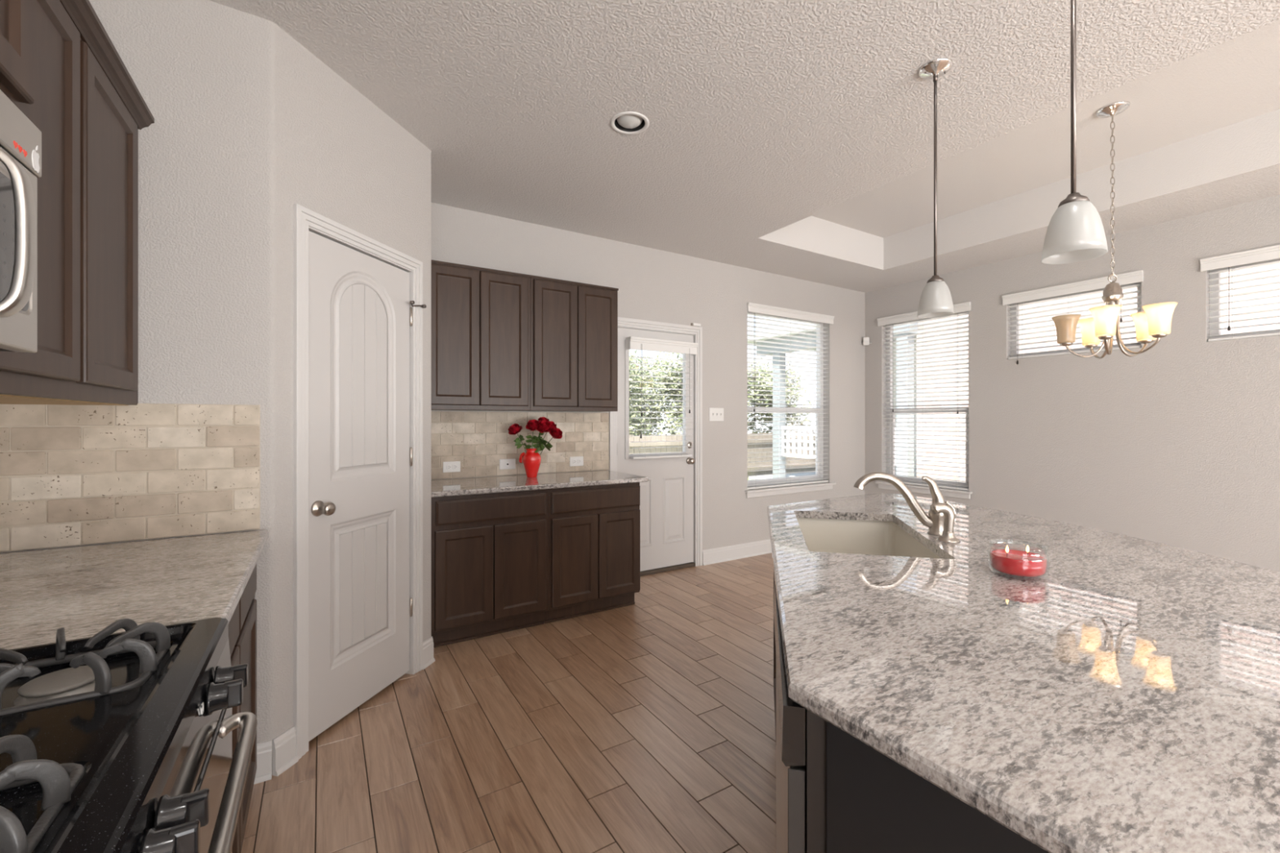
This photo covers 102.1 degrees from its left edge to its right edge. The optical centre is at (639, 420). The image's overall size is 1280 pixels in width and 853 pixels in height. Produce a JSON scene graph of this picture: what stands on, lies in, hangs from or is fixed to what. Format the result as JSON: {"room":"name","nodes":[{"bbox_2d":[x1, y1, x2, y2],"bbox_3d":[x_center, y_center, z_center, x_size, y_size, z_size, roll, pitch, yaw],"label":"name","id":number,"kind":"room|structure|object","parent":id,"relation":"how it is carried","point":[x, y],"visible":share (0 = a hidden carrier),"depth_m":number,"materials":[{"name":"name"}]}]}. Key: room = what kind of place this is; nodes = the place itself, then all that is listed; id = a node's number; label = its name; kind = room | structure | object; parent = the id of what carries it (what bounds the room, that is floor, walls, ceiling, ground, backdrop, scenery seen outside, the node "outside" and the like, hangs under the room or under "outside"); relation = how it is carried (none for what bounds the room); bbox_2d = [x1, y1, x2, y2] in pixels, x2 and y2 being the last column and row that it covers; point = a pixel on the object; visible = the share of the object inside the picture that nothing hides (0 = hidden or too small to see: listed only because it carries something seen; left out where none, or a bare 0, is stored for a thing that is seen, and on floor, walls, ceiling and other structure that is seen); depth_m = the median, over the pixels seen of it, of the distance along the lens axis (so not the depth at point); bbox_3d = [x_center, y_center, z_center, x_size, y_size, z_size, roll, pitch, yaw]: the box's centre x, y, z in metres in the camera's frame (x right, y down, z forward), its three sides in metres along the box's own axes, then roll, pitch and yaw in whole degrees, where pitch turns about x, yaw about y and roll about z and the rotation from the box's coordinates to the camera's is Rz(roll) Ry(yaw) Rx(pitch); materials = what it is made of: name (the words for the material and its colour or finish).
{"room":"kitchen","nodes":[
{"label":"kitchen","id":0,"kind":"room"},
{"bbox_2d":[0,0,284,775],"bbox_3d":[-1.649,-0.150,1.780,0.707,3.100,0.120,0,0,-32],"label":"wall","id":1,"kind":"structure","parent":0,"point":[210,75],"depth_m":1.82,"materials":[{"name":"grey paint"}]},
{"bbox_2d":[0,403,260,552],"bbox_3d":[-1.644,0.167,1.705,0.632,0.450,0.011,0,0,-32],"label":"tile backsplash","id":2,"kind":"structure","parent":1,"relation":"attached to","point":[71,475],"depth_m":1.68,"materials":[{"name":"beige tile"}]},
{"bbox_2d":[284,31,429,731],"bbox_3d":[-1.288,-0.150,2.376,0.110,3.100,0.862,0,0,13],"label":"wall","id":3,"kind":"structure","parent":0,"point":[348,162],"depth_m":2.20,"materials":[{"name":"grey paint"}]},
{"bbox_2d":[253,726,298,784],"bbox_3d":[-1.354,1.234,1.912,0.066,0.132,0.147,0,0,13],"label":"baseboard","id":4,"kind":"structure","parent":3,"relation":"attached to","point":[284,746],"depth_m":1.90,"materials":[{"name":"white paint"}]},
{"bbox_2d":[293,203,426,759],"bbox_3d":[-1.264,0.234,2.351,0.170,2.132,0.753,0,0,13],"label":"door","id":5,"kind":"structure","parent":3,"relation":"in","point":[357,299],"depth_m":2.28,"materials":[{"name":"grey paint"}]},
{"bbox_2d":[422,636,435,670],"bbox_3d":[-1.131,1.234,2.753,0.022,0.132,0.100,0,0,13],"label":"baseboard","id":6,"kind":"structure","parent":3,"relation":"attached to","point":[428,645],"depth_m":2.75,"materials":[{"name":"white paint"}]},
{"bbox_2d":[429,149,431,637],"bbox_3d":[-1.358,-0.150,3.067,0.110,3.100,0.718,0,0,-32],"label":"wall","id":7,"kind":"structure","parent":0,"point":[429,149],"depth_m":2.79,"materials":[{"name":"grey paint"}]},
{"bbox_2d":[240,552,776,852],"bbox_3d":[2.112,1.350,0.820,6.307,0.100,8.383,0,0,-32],"label":"floor","id":8,"kind":"structure","parent":0,"point":[744,587],"depth_m":2.07,"materials":[{"name":"brown wood"}]},
{"bbox_2d":[0,617,257,852],"bbox_3d":[-0.874,0.806,0.542,0.722,0.928,0.760,0,0,-32],"label":"gas range","id":9,"kind":"object","parent":8,"relation":"on","point":[110,742],"visible":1,"depth_m":0.69,"materials":[{"name":"black metal"}]},
{"bbox_2d":[228,564,257,852],"bbox_3d":[-1.377,0.862,1.277,0.634,0.876,1.014,0,0,-32],"label":"base cabinet","id":10,"kind":"object","parent":8,"relation":"on","point":[242,625],"visible":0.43,"depth_m":1.54,"materials":[{"name":"brown wood"}]},
{"bbox_2d":[0,529,268,649],"bbox_3d":[-1.366,0.408,1.280,0.659,0.030,1.007,0,0,-32],"label":"countertop","id":11,"kind":"structure","parent":10,"relation":"on","point":[81,590],"depth_m":1.25,"materials":[{"name":"stone"}]},
{"bbox_2d":[431,488,547,648],"bbox_3d":[-1.028,0.862,3.324,0.694,0.876,0.619,0,0,-32],"label":"base cabinet","id":12,"kind":"object","parent":8,"relation":"on","point":[489,551],"visible":0.77,"depth_m":3.05,"materials":[{"name":"brown wood"}]},
{"bbox_2d":[431,470,648,497],"bbox_3d":[-0.710,0.408,3.501,1.440,0.030,0.635,0,0,-32],"label":"countertop","id":13,"kind":"structure","parent":12,"relation":"on","point":[483,485],"depth_m":3.33,"materials":[{"name":"stone"}]},
{"bbox_2d":[518,448,541,477],"bbox_3d":[-0.757,0.293,3.620,0.131,0.200,0.131,0,0,38],"label":"vase","id":14,"kind":"object","parent":13,"relation":"on","point":[531,460],"visible":0.95,"depth_m":3.58,"materials":[{"name":"red ceramic"}]},
{"bbox_2d":[507,423,530,451],"bbox_3d":[-0.840,0.190,3.613,0.164,0.346,0.093,0,0,0],"label":"rose","id":15,"kind":"object","parent":14,"relation":"in","point":[515,428],"visible":0.97,"depth_m":3.60,"materials":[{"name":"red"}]},
{"bbox_2d":[524,419,538,448],"bbox_3d":[-0.749,0.175,3.615,0.118,0.376,0.103,0,0,-32],"label":"rose","id":16,"kind":"object","parent":14,"relation":"in","point":[531,425],"visible":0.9,"depth_m":3.60,"materials":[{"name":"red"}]},
{"bbox_2d":[530,417,549,448],"bbox_3d":[-0.699,0.167,3.657,0.092,0.393,0.138,0,0,26],"label":"rose","id":17,"kind":"object","parent":14,"relation":"in","point":[540,418],"visible":0.32,"depth_m":3.65,"materials":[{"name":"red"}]},
{"bbox_2d":[530,420,551,453],"bbox_3d":[-0.688,0.179,3.606,0.145,0.369,0.107,0,0,-32],"label":"rose","id":18,"kind":"object","parent":14,"relation":"in","point":[543,427],"visible":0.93,"depth_m":3.60,"materials":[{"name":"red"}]},
{"bbox_2d":[533,420,556,452],"bbox_3d":[-0.666,0.181,3.620,0.172,0.365,0.100,0,0,-32],"label":"rose","id":19,"kind":"object","parent":14,"relation":"in","point":[552,425],"visible":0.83,"depth_m":3.61,"materials":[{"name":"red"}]},
{"bbox_2d":[537,427,562,455],"bbox_3d":[-0.639,0.205,3.601,0.201,0.318,0.089,0,0,-13],"label":"rose","id":20,"kind":"object","parent":14,"relation":"in","point":[557,433],"visible":0.96,"depth_m":3.60,"materials":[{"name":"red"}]},
{"bbox_2d":[543,482,639,623],"bbox_3d":[-0.443,0.862,3.684,0.678,0.876,0.619,0,0,-32],"label":"base cabinet","id":21,"kind":"object","parent":8,"relation":"on","point":[593,531],"visible":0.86,"depth_m":3.41,"materials":[{"name":"brown wood"}]},
{"bbox_2d":[773,573,1048,852],"bbox_3d":[0.874,0.862,1.257,1.026,0.876,2.847,0,0,12],"label":"base cabinet","id":22,"kind":"object","parent":8,"relation":"on","point":[858,799],"visible":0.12,"depth_m":0.69,"materials":[{"name":"black wood"}]},
{"bbox_2d":[773,581,804,852],"bbox_3d":[0.304,0.808,1.085,0.034,0.753,0.624,0,0,13],"label":"dishwasher","id":23,"kind":"object","parent":22,"relation":"attached to","point":[790,715],"visible":0.79,"depth_m":0.78,"materials":[{"name":"silver metal"}]},
{"bbox_2d":[766,493,1279,852],"bbox_3d":[1.007,0.408,1.272,1.311,0.031,3.158,0,0,13],"label":"countertop","id":24,"kind":"structure","parent":22,"relation":"on","point":[1126,698],"depth_m":0.82,"materials":[{"name":"stone"}]},
{"bbox_2d":[796,517,940,558],"bbox_3d":[0.786,0.535,1.868,0.460,0.220,0.792,0,0,13],"label":"sink","id":25,"kind":"object","parent":24,"relation":"in","point":[820,535],"visible":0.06,"depth_m":2.21,"materials":[{"name":"beige"}]},
{"bbox_2d":[853,471,945,535],"bbox_3d":[0.914,0.287,1.822,0.302,0.211,0.062,0,0,11],"label":"faucet","id":26,"kind":"object","parent":24,"relation":"on","point":[935,522],"visible":0.86,"depth_m":1.80,"materials":[{"name":"silver metal"}]},
{"bbox_2d":[930,501,960,542],"bbox_3d":[1.005,0.329,1.700,0.084,0.128,0.075,0,0,-32],"label":"sprayer","id":27,"kind":"object","parent":24,"relation":"on","point":[948,535],"visible":1,"depth_m":1.69,"materials":[{"name":"silver metal"}]},
{"bbox_2d":[987,537,1048,581],"bbox_3d":[0.963,0.353,1.320,0.126,0.080,0.126,0,0,-32],"label":"candle","id":28,"kind":"object","parent":24,"relation":"on","point":[1026,563],"visible":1,"depth_m":1.29,"materials":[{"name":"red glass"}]},
{"bbox_2d":[431,202,865,550],"bbox_3d":[-0.070,-0.250,4.375,6.417,3.300,0.160,0,0,-32],"label":"wall","id":29,"kind":"structure","parent":0,"point":[655,285],"depth_m":4.75,"materials":[{"name":"grey paint"}]},
{"bbox_2d":[431,259,530,411],"bbox_3d":[-1.111,-0.531,3.451,0.686,0.918,0.323,0,0,-32],"label":"upper cabinet","id":30,"kind":"object","parent":29,"relation":"attached to","point":[481,317],"visible":0.77,"depth_m":3.32,"materials":[{"name":"brown wood"}]},
{"bbox_2d":[431,411,608,479],"bbox_3d":[-0.873,0.163,3.780,1.459,0.458,0.011,0,0,-32],"label":"tile backsplash","id":31,"kind":"structure","parent":29,"relation":"attached to","point":[478,440],"depth_m":3.71,"materials":[{"name":"beige tile"}]},
{"bbox_2d":[443,461,460,472],"bbox_3d":[-1.280,0.312,3.519,0.114,0.073,0.009,0,0,-32],"label":"outlet","id":32,"kind":"object","parent":31,"relation":"attached to","point":[451,466],"visible":1,"depth_m":3.52,"materials":[{"name":"white plastic"}]},
{"bbox_2d":[446,464,451,469],"bbox_3d":[-1.296,0.312,3.507,0.030,0.032,0.004,0,0,-32],"label":"socket","id":33,"kind":"object","parent":32,"relation":"attached to","point":[448,466],"depth_m":3.51,"materials":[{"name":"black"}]},
{"bbox_2d":[452,464,457,469],"bbox_3d":[-1.263,0.312,3.527,0.030,0.032,0.004,0,0,-32],"label":"socket","id":34,"kind":"object","parent":32,"relation":"attached to","point":[454,466],"depth_m":3.52,"materials":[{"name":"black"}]},
{"bbox_2d":[499,458,515,469],"bbox_3d":[-0.951,0.311,3.718,0.118,0.074,0.016,0,0,-32],"label":"outlet","id":35,"kind":"object","parent":31,"relation":"attached to","point":[506,464],"visible":1,"depth_m":3.72,"materials":[{"name":"white plastic"}]},
{"bbox_2d":[569,456,583,466],"bbox_3d":[-0.490,0.313,4.005,0.116,0.074,0.009,0,0,-32],"label":"outlet","id":36,"kind":"object","parent":31,"relation":"attached to","point":[575,460],"visible":1,"depth_m":4.00,"materials":[{"name":"white plastic"}]},
{"bbox_2d":[517,275,618,412],"bbox_3d":[-0.528,-0.531,3.810,0.681,0.918,0.323,0,0,-32],"label":"upper cabinet","id":37,"kind":"object","parent":29,"relation":"attached to","point":[574,325],"visible":0.92,"depth_m":3.66,"materials":[{"name":"brown wood"}]},
{"bbox_2d":[608,316,702,576],"bbox_3d":[0.121,0.228,4.466,0.942,2.145,0.207,0,0,-32],"label":"door","id":38,"kind":"structure","parent":29,"relation":"in","point":[671,498],"depth_m":4.49,"materials":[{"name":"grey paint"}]},
{"bbox_2d":[626,336,697,459],"bbox_3d":[0.197,-0.186,4.404,0.688,0.998,0.083,0,0,-32],"label":"window blind","id":39,"kind":"object","parent":38,"relation":"attached to","point":[632,343],"visible":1,"depth_m":4.37,"materials":[{"name":"white plastic"}]},
{"bbox_2d":[690,322,700,326],"bbox_3d":[0.499,-0.860,4.618,0.099,0.025,0.021,0,0,-32],"label":"sensor","id":40,"kind":"object","parent":38,"relation":"on","point":[691,323],"visible":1,"depth_m":4.61,"materials":[{"name":"white plastic"}]},
{"bbox_2d":[709,408,724,421],"bbox_3d":[0.707,-0.060,4.750,0.168,0.120,0.016,0,0,-32],"label":"light switch","id":41,"kind":"object","parent":29,"relation":"attached to","point":[715,414],"visible":1,"depth_m":4.75,"materials":[{"name":"white plastic"}]},
{"bbox_2d":[702,539,771,565],"bbox_3d":[1.565,1.234,5.275,2.344,0.132,0.022,0,0,-32],"label":"baseboard","id":42,"kind":"structure","parent":29,"relation":"attached to","point":[726,553],"depth_m":4.87,"materials":[{"name":"white paint"}]},
{"bbox_2d":[744,311,835,497],"bbox_3d":[1.522,-0.181,5.319,1.287,1.838,0.182,0,0,-32],"label":"window","id":43,"kind":"structure","parent":29,"relation":"in","point":[751,493],"depth_m":5.41,"materials":[{"name":"white paint"}]},
{"bbox_2d":[746,302,834,489],"bbox_3d":[1.547,-0.236,5.297,1.246,1.792,0.089,0,0,-32],"label":"window blind","id":44,"kind":"object","parent":43,"relation":"attached to","point":[751,307],"visible":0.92,"depth_m":5.29,"materials":[{"name":"white plastic"}]},
{"bbox_2d":[209,0,1279,293],"bbox_3d":[2.114,-1.683,0.827,6.417,0.435,8.493,0,0,-32],"label":"ceiling","id":45,"kind":"structure","parent":0,"point":[765,117],"depth_m":2.58,"materials":[{"name":"white paint"}]},
{"bbox_2d":[609,111,648,134],"bbox_3d":[-0.051,-1.520,2.544,0.192,0.130,0.192,0,0,-32],"label":"recessed light","id":46,"kind":"object","parent":45,"relation":"in","point":[624,122],"visible":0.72,"depth_m":2.54,"materials":[{"name":"white plastic"}]},
{"bbox_2d":[916,57,954,318],"bbox_3d":[1.225,-0.952,2.146,0.134,1.026,0.134,0,0,-32],"label":"pendant light","id":47,"kind":"object","parent":45,"relation":"hanging from","point":[935,300],"visible":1,"depth_m":2.13,"materials":[{"name":"white glass"}]},
{"bbox_2d":[1040,0,1107,264],"bbox_3d":[1.132,-0.947,1.351,0.134,1.036,0.134,0,0,-32],"label":"pendant light","id":48,"kind":"object","parent":45,"relation":"hanging from","point":[1075,232],"visible":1,"depth_m":1.33,"materials":[{"name":"white glass"}]},
{"bbox_2d":[1051,100,1177,359],"bbox_3d":[2.682,-1.071,2.927,0.518,1.407,0.520,0,0,-32],"label":"chandelier","id":49,"kind":"object","parent":45,"relation":"hanging from","point":[1154,322],"visible":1,"depth_m":2.92,"materials":[{"name":"beige glass"}]},
{"bbox_2d":[865,195,1279,572],"bbox_3d":[4.739,-0.250,2.531,0.160,3.300,8.343,0,0,-32],"label":"wall","id":50,"kind":"structure","parent":0,"point":[1175,442],"depth_m":3.93,"materials":[{"name":"grey paint"}]},
{"bbox_2d":[862,337,871,345],"bbox_3d":[2.554,-0.900,5.845,0.083,0.090,0.083,0,0,-32],"label":"sensor","id":51,"kind":"object","parent":50,"relation":"attached to","point":[865,340],"visible":1,"depth_m":5.82,"materials":[{"name":"white plastic"}]},
{"bbox_2d":[875,311,972,499],"bbox_3d":[2.951,-0.176,5.377,0.182,1.848,0.995,0,0,-32],"label":"window","id":52,"kind":"structure","parent":50,"relation":"in","point":[962,494],"depth_m":5.49,"materials":[{"name":"white paint"}]},
{"bbox_2d":[876,301,971,490],"bbox_3d":[2.924,-0.234,5.360,0.089,1.808,0.965,0,0,-32],"label":"window blind","id":53,"kind":"object","parent":52,"relation":"attached to","point":[966,306],"visible":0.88,"depth_m":5.33,"materials":[{"name":"white plastic"}]},
{"bbox_2d":[1010,281,1141,357],"bbox_3d":[3.652,-0.828,4.358,0.055,0.545,0.905,0,0,-32],"label":"window","id":54,"kind":"structure","parent":50,"relation":"in","point":[1139,305],"depth_m":4.54,"materials":[{"name":"white paint"}]},
{"bbox_2d":[1001,270,1143,364],"bbox_3d":[3.567,-0.822,4.314,0.089,0.631,0.942,0,0,-32],"label":"window blind","id":55,"kind":"object","parent":54,"relation":"attached to","point":[1134,277],"visible":0.84,"depth_m":4.34,"materials":[{"name":"white plastic"}]},
{"bbox_2d":[1209,257,1279,338],"bbox_3d":[4.314,-0.828,3.282,0.055,0.545,0.948,0,0,-32],"label":"window","id":56,"kind":"structure","parent":50,"relation":"in","point":[1215,332],"depth_m":3.64,"materials":[{"name":"white paint"}]},
{"bbox_2d":[1200,244,1279,341],"bbox_3d":[4.232,-0.847,3.235,0.089,0.580,0.993,0,0,-32],"label":"window blind","id":57,"kind":"object","parent":56,"relation":"attached to","point":[1272,252],"visible":0.97,"depth_m":3.50,"materials":[{"name":"white plastic"}]},
{"bbox_3d":[-0.552,-0.250,-0.820,0.150,3.300,8.183,0,0,-32],"label":"wall","id":58,"kind":"structure","parent":0,"visible":0},
{"bbox_2d":[0,0,34,110],"bbox_3d":[-1.013,-0.746,0.462,0.405,0.432,0.768,0,0,-32],"label":"upper cabinet","id":59,"kind":"object","parent":58,"relation":"attached to","point":[16,16],"visible":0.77,"depth_m":0.84,"materials":[{"name":"brown wood"}]},
{"bbox_2d":[0,0,154,405],"bbox_3d":[-1.291,-0.529,0.860,0.348,0.958,1.818,0,0,-32],"label":"upper cabinet","id":60,"kind":"object","parent":58,"relation":"attached to","point":[87,108],"visible":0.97,"depth_m":1.28,"materials":[{"name":"brown wood"}]},
{"bbox_2d":[0,89,41,352],"bbox_3d":[-0.995,-0.322,0.475,0.447,0.409,0.768,0,0,-32],"label":"microwave","id":61,"kind":"object","parent":60,"relation":"attached to","point":[20,140],"visible":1,"depth_m":0.80,"materials":[{"name":"silver metal"}]},
{"label":"outside","id":62,"kind":"structure","parent":0,"visible":0},
{"bbox_3d":[2.620,1.525,11.006,44.000,0.150,36.000,0,0,-32],"label":"lawn","id":63,"kind":"structure","parent":62,"visible":0},
{"bbox_2d":[629,349,652,435],"bbox_3d":[-1.076,-0.537,13.617,2.856,3.983,2.901,0,0,-32],"label":"tree","id":64,"kind":"object","parent":63,"relation":"on","point":[633,420],"visible":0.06,"depth_m":13.40,"materials":[{"name":"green plant"}]},
{"bbox_2d":[629,350,681,435],"bbox_3d":[-0.012,-0.674,17.733,3.483,4.256,3.416,0,0,-32],"label":"tree","id":65,"kind":"object","parent":63,"relation":"on","point":[649,397],"visible":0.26,"depth_m":17.16,"materials":[{"name":"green plant"}]},
{"bbox_2d":[645,351,682,435],"bbox_3d":[1.547,-0.373,15.382,3.077,3.656,2.548,0,0,-32],"label":"tree","id":66,"kind":"object","parent":63,"relation":"on","point":[680,369],"visible":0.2,"depth_m":14.82,"materials":[{"name":"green plant"}]},
{"bbox_2d":[629,431,815,479],"bbox_3d":[0.964,0.875,11.854,11.069,1.150,0.060,0,0,-32],"label":"wooden fence","id":67,"kind":"object","parent":63,"relation":"on","point":[766,438],"visible":0.06,"depth_m":13.06,"materials":[{"name":"beige wood"}]},
{"bbox_2d":[747,357,812,433],"bbox_3d":[4.372,-0.348,17.192,2.567,3.605,3.103,0,0,32],"label":"tree","id":68,"kind":"object","parent":63,"relation":"on","point":[761,388],"visible":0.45,"depth_m":16.86,"materials":[{"name":"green plant"}]},
{"bbox_2d":[747,322,918,479],"bbox_3d":[4.952,-0.205,11.033,4.000,3.310,3.800,0,0,-32],"label":"porch","id":69,"kind":"object","parent":63,"relation":"on","point":[777,429],"visible":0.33,"depth_m":10.58,"materials":[{"name":"grey wood"}]},
{"bbox_2d":[916,262,1279,482],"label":"window","id":70,"kind":"structure","parent":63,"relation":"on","point":[1270,313],"depth_m":8.47,"materials":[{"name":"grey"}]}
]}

